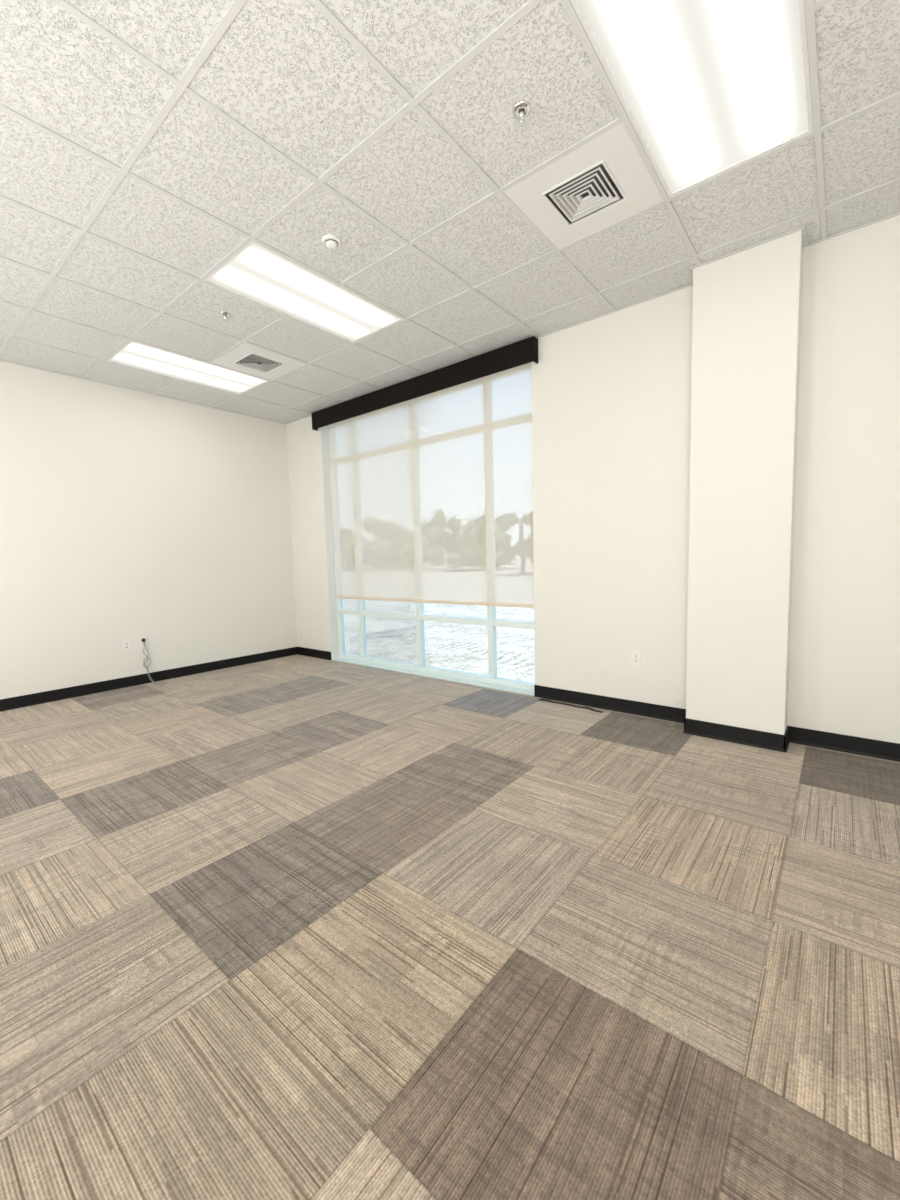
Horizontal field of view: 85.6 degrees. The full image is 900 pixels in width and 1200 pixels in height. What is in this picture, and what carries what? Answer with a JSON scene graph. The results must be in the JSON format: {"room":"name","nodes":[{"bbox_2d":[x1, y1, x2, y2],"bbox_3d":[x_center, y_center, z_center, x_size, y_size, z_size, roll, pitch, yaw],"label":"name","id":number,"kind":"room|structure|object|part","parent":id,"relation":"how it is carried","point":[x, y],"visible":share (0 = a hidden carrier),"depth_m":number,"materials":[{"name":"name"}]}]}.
{"room":"empty office room","nodes":[
{"label":"empty office room","id":0,"kind":"room"},
{"bbox_2d":[0,361,297,698],"bbox_3d":[-3.785,-0.653,4.395,0.150,3.210,5.650,2,6,39],"label":"wall","id":1,"kind":"structure","parent":0,"point":[125,514],"depth_m":4.93,"materials":[{"name":"paint"}]},
{"bbox_2d":[122,639,130,651],"bbox_3d":[-3.289,0.462,4.943,0.009,0.116,0.072,2,6,39],"label":"outlet","id":2,"kind":"object","parent":1,"relation":"attached to","point":[126,644],"visible":1,"depth_m":4.94,"materials":[{"name":"white plastic"}]},
{"bbox_2d":[139,636,146,647],"bbox_3d":[-3.195,0.438,5.058,0.009,0.116,0.072,2,6,39],"label":"power outlet","id":3,"kind":"object","parent":1,"relation":"attached to","point":[141,644],"visible":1,"depth_m":5.05,"materials":[{"name":"white plastic"}]},
{"bbox_2d":[0,647,297,711],"bbox_3d":[-3.698,0.889,4.454,0.016,0.102,5.300,2,6,39],"label":"baseboard","id":4,"kind":"structure","parent":1,"relation":"attached to","point":[86,689],"depth_m":4.99,"materials":[{"name":"black plastic"}]},
{"bbox_2d":[142,638,165,685],"bbox_3d":[-3.066,0.638,5.035,0.258,0.476,0.091,0,5,18],"label":"power cable","id":5,"kind":"object","parent":1,"relation":"attached to","point":[143,639],"visible":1,"depth_m":5.05,"materials":[{"name":"black plastic"}]},
{"bbox_2d":[0,654,899,1199],"bbox_3d":[-0.834,1.055,2.249,7.250,0.001,5.460,2,6,39],"label":"floor","id":6,"kind":"structure","parent":0,"point":[294,927],"depth_m":1.52,"materials":[{"name":"carpet"}]},
{"bbox_2d":[538,699,603,712],"bbox_3d":[0.980,0.856,3.967,0.560,0.015,0.057,2,6,39],"label":"strip","id":7,"kind":"object","parent":6,"relation":"on","point":[538,699],"visible":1,"depth_m":3.96,"materials":[{"name":"black plastic"}]},
{"bbox_2d":[0,0,899,423],"bbox_3d":[-0.960,-1.928,1.934,7.252,0.009,5.300,2,6,39],"label":"ceiling","id":8,"kind":"structure","parent":0,"point":[145,144],"depth_m":2.27,"materials":[{"name":"tile"}]},
{"bbox_2d":[107,341,267,394],"bbox_3d":[-2.369,-2.162,4.476,0.586,0.110,1.196,2,6,39],"label":"ceiling light","id":9,"kind":"object","parent":8,"relation":"attached to","point":[133,354],"visible":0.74,"depth_m":4.43,"materials":[{"name":"white plastic"}]},
{"bbox_2d":[219,311,230,321],"bbox_3d":[-1.610,-2.021,3.480,0.076,0.052,0.076,2,6,39],"label":"sprinkler","id":10,"kind":"object","parent":8,"relation":"attached to","point":[224,314],"visible":1,"depth_m":3.47,"materials":[{"name":"silver metal"}]},
{"bbox_2d":[211,343,304,379],"bbox_3d":[-1.703,-2.161,4.329,0.586,0.110,0.586,2,6,39],"label":"ceiling vent","id":11,"kind":"object","parent":8,"relation":"in","point":[246,358],"visible":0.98,"depth_m":4.35,"materials":[{"name":"white metal"}]},
{"bbox_3d":[-1.701,-2.111,4.333,0.316,0.009,0.316,2,6,39],"label":"frame","id":12,"kind":"part","parent":11,"relation":"part of","materials":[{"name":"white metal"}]},
{"bbox_2d":[204,241,403,342],"bbox_3d":[-0.946,-2.100,3.327,0.586,0.110,1.196,2,6,39],"label":"ceiling light","id":13,"kind":"object","parent":8,"relation":"attached to","point":[256,273],"visible":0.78,"depth_m":3.25,"materials":[{"name":"white plastic"}]},
{"bbox_2d":[322,234,340,248],"bbox_3d":[-0.662,-1.989,2.713,0.104,0.033,0.104,2,6,39],"label":"smoke detector","id":14,"kind":"object","parent":8,"relation":"attached to","point":[331,241],"visible":1,"depth_m":2.69,"materials":[{"name":"white plastic"}]},
{"bbox_2d":[512,100,530,125],"bbox_3d":[0.287,-1.939,1.948,0.076,0.052,0.076,2,6,39],"label":"sprinkler","id":15,"kind":"object","parent":8,"relation":"attached to","point":[521,109],"visible":1,"depth_m":1.94,"materials":[{"name":"silver metal"}]},
{"bbox_2d":[504,123,662,248],"bbox_3d":[0.669,-2.058,2.414,0.586,0.110,0.586,2,6,39],"label":"ceiling vent","id":16,"kind":"object","parent":8,"relation":"in","point":[605,181],"visible":1,"depth_m":2.40,"materials":[{"name":"white metal"}]},
{"bbox_3d":[0.670,-2.008,2.418,0.316,0.009,0.316,2,6,39],"label":"frame","id":17,"kind":"part","parent":16,"relation":"part of","materials":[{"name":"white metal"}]},
{"bbox_2d":[570,0,813,197],"bbox_3d":[0.951,-2.018,1.794,0.586,0.110,1.196,2,6,39],"label":"ceiling light","id":18,"kind":"object","parent":8,"relation":"attached to","point":[707,89],"visible":0.9,"depth_m":1.83,"materials":[{"name":"white plastic"}]},
{"bbox_2d":[286,215,899,743],"bbox_3d":[0.804,-0.750,4.180,7.250,3.210,0.200,2,6,39],"label":"wall","id":19,"kind":"structure","parent":0,"point":[611,393],"depth_m":3.43,"materials":[{"name":"paint"}]},
{"bbox_2d":[297,647,330,659],"bbox_3d":[-1.764,0.686,6.277,0.720,0.102,0.016,2,6,39],"label":"baseboard","id":20,"kind":"structure","parent":19,"relation":"attached to","point":[315,653],"depth_m":6.26,"materials":[{"name":"black plastic"}]},
{"bbox_2d":[311,336,537,430],"bbox_3d":[-0.464,-2.085,4.891,2.995,0.192,0.074,2,6,39],"label":"valance","id":21,"kind":"object","parent":19,"relation":"attached to","point":[525,351],"visible":1,"depth_m":4.57,"materials":[{"name":"black fabric"}]},
{"bbox_2d":[328,426,534,695],"bbox_3d":[-0.344,-0.655,5.113,2.860,2.900,0.175,2,6,39],"label":"window","id":22,"kind":"structure","parent":19,"relation":"in","point":[393,618],"depth_m":5.44,"materials":[{"name":"metal"}]},
{"bbox_2d":[328,362,533,607],"bbox_3d":[-0.355,-1.016,5.048,2.770,2.090,0.012,2,6,39],"label":"roller shade","id":23,"kind":"object","parent":22,"relation":"attached to","point":[432,493],"visible":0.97,"depth_m":4.83,"materials":[{"name":"beige fabric"}]},
{"bbox_3d":[-0.330,0.786,5.207,2.860,0.012,0.105,2,6,39],"label":"sill","id":24,"kind":"part","parent":22,"relation":"part of","materials":[{"name":"metal"}]},
{"bbox_2d":[534,685,685,722],"bbox_3d":[1.233,0.816,3.856,1.270,0.102,0.016,2,6,39],"label":"baseboard","id":25,"kind":"structure","parent":19,"relation":"attached to","point":[656,711],"depth_m":3.81,"materials":[{"name":"black plastic"}]},
{"bbox_2d":[631,650,640,665],"bbox_3d":[1.408,0.439,3.678,0.072,0.116,0.009,2,6,39],"label":"power outlet","id":26,"kind":"object","parent":19,"relation":"attached to","point":[635,655],"visible":1,"depth_m":3.68,"materials":[{"name":"white plastic"}]},
{"bbox_2d":[788,726,899,761],"bbox_3d":[2.875,0.887,2.530,1.848,0.102,0.016,2,6,39],"label":"baseboard","id":27,"kind":"structure","parent":19,"relation":"attached to","point":[885,750],"depth_m":2.92,"materials":[{"name":"black plastic"}]},
{"bbox_2d":[686,230,803,734],"bbox_3d":[1.845,-0.634,3.085,0.552,3.110,0.205,2,6,39],"label":"column","id":28,"kind":"structure","parent":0,"point":[747,304],"depth_m":2.98,"materials":[{"name":"paint"}]},
{"bbox_2d":[684,718,785,751],"bbox_3d":[1.813,0.863,3.125,0.570,0.102,0.016,2,6,39],"label":"baseboard","id":29,"kind":"structure","parent":28,"relation":"attached to","point":[761,739],"depth_m":3.11,"materials":[{"name":"black plastic"}]},
{"bbox_2d":[784,726,788,751],"bbox_3d":[2.100,0.864,3.029,0.016,0.102,0.214,2,6,39],"label":"baseboard","id":30,"kind":"structure","parent":28,"relation":"attached to","point":[787,728],"depth_m":3.01,"materials":[{"name":"black plastic"}]},
{"label":"outside","id":31,"kind":"structure","parent":0,"visible":0},
{"bbox_2d":[350,599,534,682],"bbox_3d":[9.819,-5.059,67.624,150.000,1.164,110.000,2,6,39],"label":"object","id":32,"kind":"structure","parent":31,"point":[451,646],"depth_m":7.95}
]}

